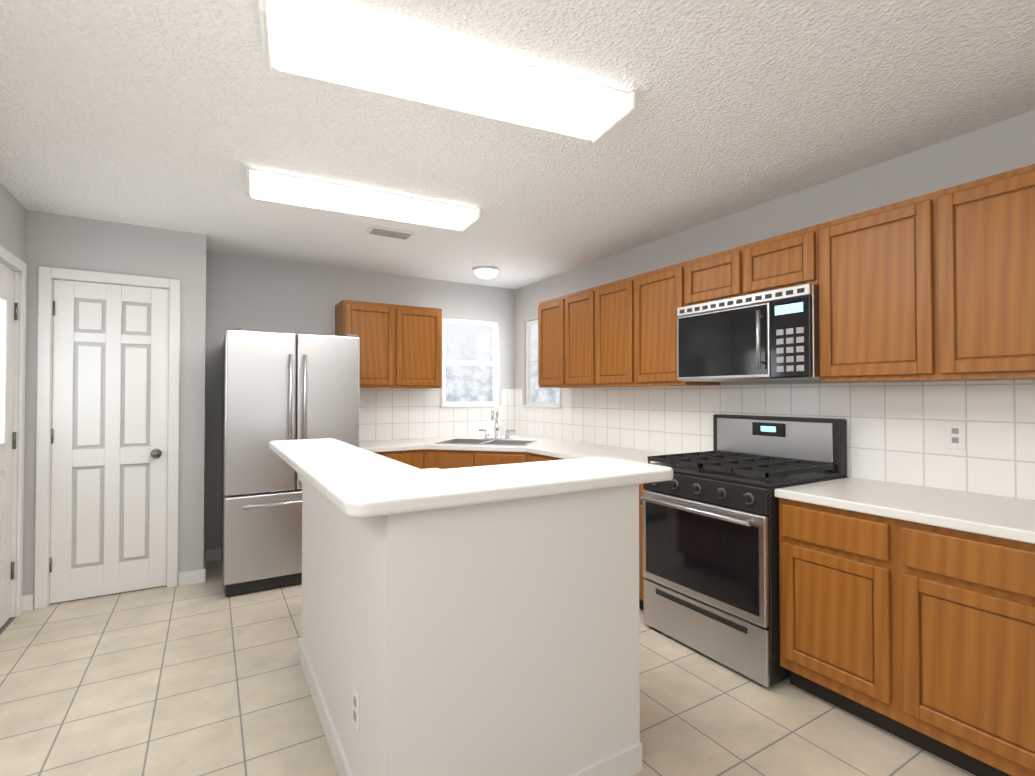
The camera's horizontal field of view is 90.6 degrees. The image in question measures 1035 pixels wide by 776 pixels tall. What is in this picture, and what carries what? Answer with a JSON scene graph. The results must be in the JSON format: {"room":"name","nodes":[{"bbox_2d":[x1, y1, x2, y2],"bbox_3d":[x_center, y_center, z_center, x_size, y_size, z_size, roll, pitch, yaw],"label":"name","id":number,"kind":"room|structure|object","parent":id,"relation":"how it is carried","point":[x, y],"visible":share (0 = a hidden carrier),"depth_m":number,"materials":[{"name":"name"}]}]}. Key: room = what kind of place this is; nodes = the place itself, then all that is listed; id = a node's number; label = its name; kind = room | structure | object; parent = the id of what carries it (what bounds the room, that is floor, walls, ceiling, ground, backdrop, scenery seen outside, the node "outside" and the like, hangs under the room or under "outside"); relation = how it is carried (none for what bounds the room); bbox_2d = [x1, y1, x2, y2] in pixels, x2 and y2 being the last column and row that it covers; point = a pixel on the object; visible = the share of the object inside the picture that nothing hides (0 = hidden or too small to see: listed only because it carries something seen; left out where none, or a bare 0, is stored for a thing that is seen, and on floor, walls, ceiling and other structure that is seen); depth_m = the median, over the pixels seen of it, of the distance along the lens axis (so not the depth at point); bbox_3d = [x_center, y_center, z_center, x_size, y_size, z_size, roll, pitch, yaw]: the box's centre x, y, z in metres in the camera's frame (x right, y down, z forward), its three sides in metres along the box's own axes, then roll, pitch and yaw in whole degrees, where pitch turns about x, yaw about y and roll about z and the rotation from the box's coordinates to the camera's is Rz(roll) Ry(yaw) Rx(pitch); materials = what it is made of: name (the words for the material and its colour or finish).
{"room":"kitchen","nodes":[
{"label":"kitchen","id":0,"kind":"room"},
{"bbox_2d":[0,184,26,558],"bbox_3d":[-1.575,0.096,0.643,0.100,2.440,6.700,0,-1,-31],"label":"wall","id":1,"kind":"structure","parent":0,"point":[13,214],"depth_m":2.93,"materials":[{"name":"grey paint"}]},
{"bbox_2d":[0,263,17,627],"bbox_3d":[-2.778,0.324,2.742,0.122,2.026,0.653,0,-1,-31],"label":"exterior door","id":2,"kind":"structure","parent":1,"relation":"in","point":[8,310],"depth_m":2.91,"materials":[{"name":"white paint"}]},
{"bbox_2d":[0,245,26,634],"bbox_3d":[-2.815,0.294,2.719,0.116,2.100,0.780,0,-1,-31],"label":"door frame","id":3,"kind":"structure","parent":1,"relation":"attached to","point":[7,256],"depth_m":3.02,"materials":[{"name":"white paint"}]},
{"bbox_2d":[22,210,206,606],"bbox_3d":[-2.729,0.136,3.572,0.940,2.440,0.490,0,-1,-31],"label":"wall","id":4,"kind":"structure","parent":0,"point":[68,242],"depth_m":3.45,"materials":[{"name":"grey paint"}]},
{"bbox_2d":[34,266,179,608],"bbox_3d":[-2.663,0.303,3.373,0.730,2.100,0.116,0,-1,-31],"label":"door frame","id":5,"kind":"structure","parent":4,"relation":"attached to","point":[46,275],"depth_m":3.19,"materials":[{"name":"white paint"}]},
{"bbox_2d":[49,279,168,603],"bbox_3d":[-2.642,0.332,3.337,0.604,2.026,0.112,0,-1,-31],"label":"pantry door","id":6,"kind":"structure","parent":4,"relation":"in","point":[109,453],"depth_m":3.35,"materials":[{"name":"white paint"}]},
{"bbox_2d":[202,550,206,581],"bbox_3d":[-2.307,1.314,3.779,0.012,0.090,0.462,0,-1,-31],"label":"baseboard","id":7,"kind":"structure","parent":4,"relation":"attached to","point":[205,551],"depth_m":3.64,"materials":[{"name":"white paint"}]},
{"bbox_2d":[207,548,220,561],"bbox_3d":[-2.033,1.320,4.253,0.970,0.090,0.012,0,-1,-31],"label":"baseboard","id":8,"kind":"structure","parent":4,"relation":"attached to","point":[214,554],"depth_m":4.03,"materials":[{"name":"white paint"}]},
{"bbox_2d":[204,251,514,549],"bbox_3d":[-1.668,0.149,4.554,3.970,2.440,0.100,0,-1,-31],"label":"wall","id":9,"kind":"structure","parent":0,"point":[256,294],"depth_m":4.36,"materials":[{"name":"grey paint"}]},
{"bbox_2d":[335,300,441,387],"bbox_3d":[-1.150,-0.365,4.612,0.880,0.730,0.340,0,-1,-31],"label":"upper cabinet","id":10,"kind":"object","parent":9,"relation":"attached to","point":[400,346],"visible":0.92,"depth_m":4.48,"materials":[{"name":"brown wood"}]},
{"bbox_2d":[359,388,514,440],"bbox_3d":[-0.834,0.245,4.989,1.830,0.479,0.009,0,-1,-31],"label":"tile backsplash","id":11,"kind":"structure","parent":9,"relation":"attached to","point":[400,413],"depth_m":4.93,"materials":[{"name":"white tile"}]},
{"bbox_2d":[366,399,374,411],"bbox_3d":[-1.340,0.161,4.678,0.080,0.120,0.008,0,-1,-31],"label":"light switch","id":12,"kind":"object","parent":11,"relation":"attached to","point":[370,405],"visible":1,"depth_m":4.67,"materials":[{"name":"white plastic"}]},
{"bbox_2d":[440,318,501,407],"bbox_3d":[-0.487,-0.245,5.253,0.690,0.888,0.123,0,-1,-31],"label":"window","id":13,"kind":"structure","parent":9,"relation":"in","point":[470,364],"depth_m":5.27,"materials":[{"name":"white glass"}]},
{"bbox_2d":[0,560,974,775],"bbox_3d":[0.084,1.380,1.623,3.970,0.100,6.900,0,-1,-31],"label":"floor","id":14,"kind":"structure","parent":0,"point":[207,677],"depth_m":2.16,"materials":[{"name":"tile"}]},
{"bbox_2d":[221,327,358,595],"bbox_3d":[-1.726,0.487,3.854,0.845,1.745,0.972,0,-1,-31],"label":"refrigerator","id":15,"kind":"object","parent":14,"relation":"on","point":[283,386],"visible":0.67,"depth_m":3.42,"materials":[{"name":"grey metal"}]},
{"bbox_2d":[298,477,433,775],"bbox_3d":[-0.665,0.834,1.980,0.132,1.000,1.454,0,-1,-31],"label":"wall","id":16,"kind":"structure","parent":14,"relation":"on","point":[366,645],"depth_m":1.47,"materials":[{"name":"white paint"}]},
{"bbox_2d":[269,438,672,517],"bbox_3d":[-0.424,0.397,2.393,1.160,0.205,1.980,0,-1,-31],"label":"island countertop","id":17,"kind":"structure","parent":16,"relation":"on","point":[348,480],"depth_m":1.65,"materials":[{"name":"white laminate"}]},
{"bbox_2d":[373,449,424,468],"bbox_3d":[-1.190,0.942,4.401,0.603,0.850,0.630,0,-1,-31],"label":"base cabinet","id":18,"kind":"object","parent":14,"relation":"on","point":[415,458],"visible":0.12,"depth_m":4.22,"materials":[{"name":"brown wood"}]},
{"bbox_2d":[359,439,423,451],"bbox_3d":[-0.941,0.498,4.552,1.200,0.038,0.641,0,-1,-31],"label":"countertop","id":19,"kind":"structure","parent":18,"relation":"on","point":[398,444],"depth_m":4.24,"materials":[{"name":"white laminate"}]},
{"bbox_2d":[425,449,528,468],"bbox_3d":[-0.239,0.945,4.614,1.242,0.850,1.245,0,-1,-31],"label":"base cabinet","id":20,"kind":"object","parent":14,"relation":"on","point":[444,459],"visible":0.06,"depth_m":4.20,"materials":[{"name":"brown wood"}]},
{"bbox_2d":[405,434,668,462],"bbox_3d":[0.096,0.491,4.049,1.258,0.038,2.570,0,-1,-31],"label":"countertop","id":21,"kind":"structure","parent":20,"relation":"on","point":[562,449],"depth_m":4.10,"materials":[{"name":"white laminate"}]},
{"bbox_2d":[435,439,536,445],"bbox_3d":[-0.266,0.561,4.516,0.800,0.176,0.470,0,-1,14],"label":"stainless steel sink","id":22,"kind":"object","parent":21,"relation":"in","point":[492,442],"visible":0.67,"depth_m":4.68,"materials":[{"name":"grey metal"}]},
{"bbox_2d":[479,407,515,439],"bbox_3d":[-0.191,0.328,4.820,0.265,0.310,0.265,0,-1,-31],"label":"chrome faucet","id":23,"kind":"object","parent":21,"relation":"on","point":[497,431],"visible":1,"depth_m":4.80,"materials":[{"name":"silver metal"}]},
{"bbox_2d":[434,484,641,775],"bbox_3d":[0.074,0.830,1.653,0.762,1.000,0.132,0,-1,-31],"label":"wall","id":24,"kind":"structure","parent":14,"relation":"on","point":[499,638],"depth_m":1.59,"materials":[{"name":"white paint"}]},
{"bbox_2d":[529,453,563,461],"bbox_3d":[0.505,0.936,3.970,0.630,0.850,0.620,0,-1,-31],"label":"base cabinet","id":25,"kind":"object","parent":14,"relation":"on","point":[533,457],"depth_m":3.94,"materials":[{"name":"brown wood"}]},
{"bbox_2d":[639,484,645,610],"bbox_3d":[0.845,0.929,3.404,0.630,0.850,0.700,0,-1,-31],"label":"base cabinet","id":26,"kind":"object","parent":14,"relation":"on","point":[641,579],"depth_m":3.00,"materials":[{"name":"brown wood"}]},
{"bbox_2d":[640,414,846,686],"bbox_3d":[1.168,0.752,2.741,0.743,1.185,0.761,0,-1,-31],"label":"gas range","id":27,"kind":"object","parent":14,"relation":"on","point":[711,550],"visible":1,"depth_m":2.56,"materials":[{"name":"silver metal"}]},
{"bbox_2d":[779,498,890,732],"bbox_3d":[1.542,0.913,2.244,0.630,0.850,0.460,0,-1,-31],"label":"base cabinet","id":28,"kind":"object","parent":14,"relation":"on","point":[833,561],"depth_m":2.07,"materials":[{"name":"brown wood"}]},
{"bbox_2d":[887,517,1034,775],"bbox_3d":[1.815,0.907,1.790,0.630,0.850,0.600,0,-1,-31],"label":"base cabinet","id":29,"kind":"object","parent":14,"relation":"on","point":[920,635],"depth_m":1.72,"materials":[{"name":"brown wood"}]},
{"bbox_2d":[775,477,1034,543],"bbox_3d":[1.780,0.462,1.845,0.641,0.038,1.402,0,-1,-31],"label":"countertop","id":30,"kind":"structure","parent":29,"relation":"on","point":[1001,517],"depth_m":1.97,"materials":[{"name":"white laminate"}]},
{"bbox_2d":[0,0,1034,288],"bbox_3d":[0.084,-1.160,1.657,3.970,0.100,6.900,0,-1,-31],"label":"ceiling","id":31,"kind":"structure","parent":0,"point":[174,114],"depth_m":2.11,"materials":[{"name":"white paint"}]},
{"bbox_2d":[245,166,480,231],"bbox_3d":[-0.846,-1.057,2.941,1.260,0.070,0.296,0,-1,-27],"label":"fluorescent ceiling light","id":32,"kind":"object","parent":31,"relation":"attached to","point":[265,185],"visible":1,"depth_m":2.84,"materials":[{"name":"white paint"}]},
{"bbox_2d":[366,226,414,239],"bbox_3d":[-0.881,-1.077,3.562,0.300,0.014,0.160,0,-1,-31],"label":"ceiling vent","id":33,"kind":"object","parent":31,"relation":"in","point":[390,232],"visible":0.98,"depth_m":3.54,"materials":[{"name":"white metal"}]},
{"bbox_2d":[259,0,635,143],"bbox_3d":[-0.192,-1.073,1.794,1.260,0.070,0.296,0,-1,-23],"label":"fluorescent ceiling light","id":34,"kind":"object","parent":31,"relation":"attached to","point":[308,40],"visible":1,"depth_m":1.70,"materials":[{"name":"white paint"}]},
{"bbox_2d":[472,266,499,278],"bbox_3d":[-0.281,-1.050,4.622,0.250,0.121,0.250,0,-1,-31],"label":"dome ceiling light","id":35,"kind":"object","parent":31,"relation":"attached to","point":[486,272],"visible":0.83,"depth_m":4.55,"materials":[{"name":"white glass"}]},
{"bbox_2d":[515,110,1034,500],"bbox_3d":[1.742,0.123,2.637,0.100,2.440,6.700,0,-1,-31],"label":"wall","id":36,"kind":"structure","parent":0,"point":[999,147],"depth_m":2.78,"materials":[{"name":"grey paint"}]},
{"bbox_2d":[521,319,560,408],"bbox_3d":[0.265,-0.248,5.074,0.123,0.888,0.690,0,-1,-31],"label":"window","id":37,"kind":"structure","parent":36,"relation":"in","point":[537,396],"depth_m":5.25,"materials":[{"name":"white glass"}]},
{"bbox_2d":[538,297,557,387],"bbox_3d":[0.436,-0.378,4.384,0.340,0.750,0.451,0,-1,-31],"label":"upper cabinet","id":38,"kind":"object","parent":36,"relation":"attached to","point":[548,309],"depth_m":4.36,"materials":[{"name":"brown wood"}]},
{"bbox_2d":[558,290,585,387],"bbox_3d":[0.618,-0.382,4.080,0.340,0.750,0.502,0,-1,-31],"label":"upper cabinet","id":39,"kind":"object","parent":36,"relation":"attached to","point":[571,307],"depth_m":4.07,"materials":[{"name":"brown wood"}]},
{"bbox_2d":[586,279,621,387],"bbox_3d":[0.822,-0.387,3.742,0.340,0.750,0.532,0,-1,-31],"label":"upper cabinet","id":40,"kind":"object","parent":36,"relation":"attached to","point":[621,333],"depth_m":3.74,"materials":[{"name":"brown wood"}]},
{"bbox_2d":[622,262,719,386],"bbox_3d":[1.023,-0.391,3.407,0.340,0.750,0.493,0,-1,-31],"label":"upper cabinet","id":41,"kind":"object","parent":36,"relation":"attached to","point":[651,300],"depth_m":3.33,"materials":[{"name":"brown wood"}]},
{"bbox_2d":[685,225,818,305],"bbox_3d":[1.355,-0.631,2.857,0.340,0.285,0.795,0,-1,-31],"label":"upper cabinet","id":42,"kind":"object","parent":36,"relation":"attached to","point":[789,259],"visible":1,"depth_m":2.70,"materials":[{"name":"brown wood"}]},
{"bbox_2d":[677,283,819,381],"bbox_3d":[1.310,-0.265,2.824,0.446,0.442,0.793,0,-1,-31],"label":"microwave","id":43,"kind":"object","parent":42,"relation":"attached to","point":[771,335],"visible":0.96,"depth_m":2.65,"materials":[{"name":"silver metal"}]},
{"bbox_2d":[515,379,1034,500],"bbox_3d":[1.190,0.224,3.447,0.009,0.479,4.740,0,-1,-31],"label":"tile backsplash","id":44,"kind":"structure","parent":36,"relation":"attached to","point":[895,432],"depth_m":2.53,"materials":[{"name":"white tile"}]},
{"bbox_2d":[945,422,965,449],"bbox_3d":[1.910,0.208,2.235,0.008,0.116,0.070,0,-1,-31],"label":"outlet","id":45,"kind":"object","parent":44,"relation":"attached to","point":[955,434],"visible":1,"depth_m":2.23,"materials":[{"name":"white plastic"}]},
{"bbox_2d":[818,199,909,382],"bbox_3d":[1.695,-0.407,2.289,0.340,0.750,0.521,0,-1,-31],"label":"upper cabinet","id":46,"kind":"object","parent":36,"relation":"attached to","point":[864,257],"depth_m":2.25,"materials":[{"name":"brown wood"}]},
{"bbox_2d":[910,164,1034,381],"bbox_3d":[1.917,-0.412,1.920,0.340,0.750,0.582,0,-1,-31],"label":"upper cabinet","id":47,"kind":"object","parent":36,"relation":"attached to","point":[939,285],"depth_m":1.93,"materials":[{"name":"brown wood"}]}
]}

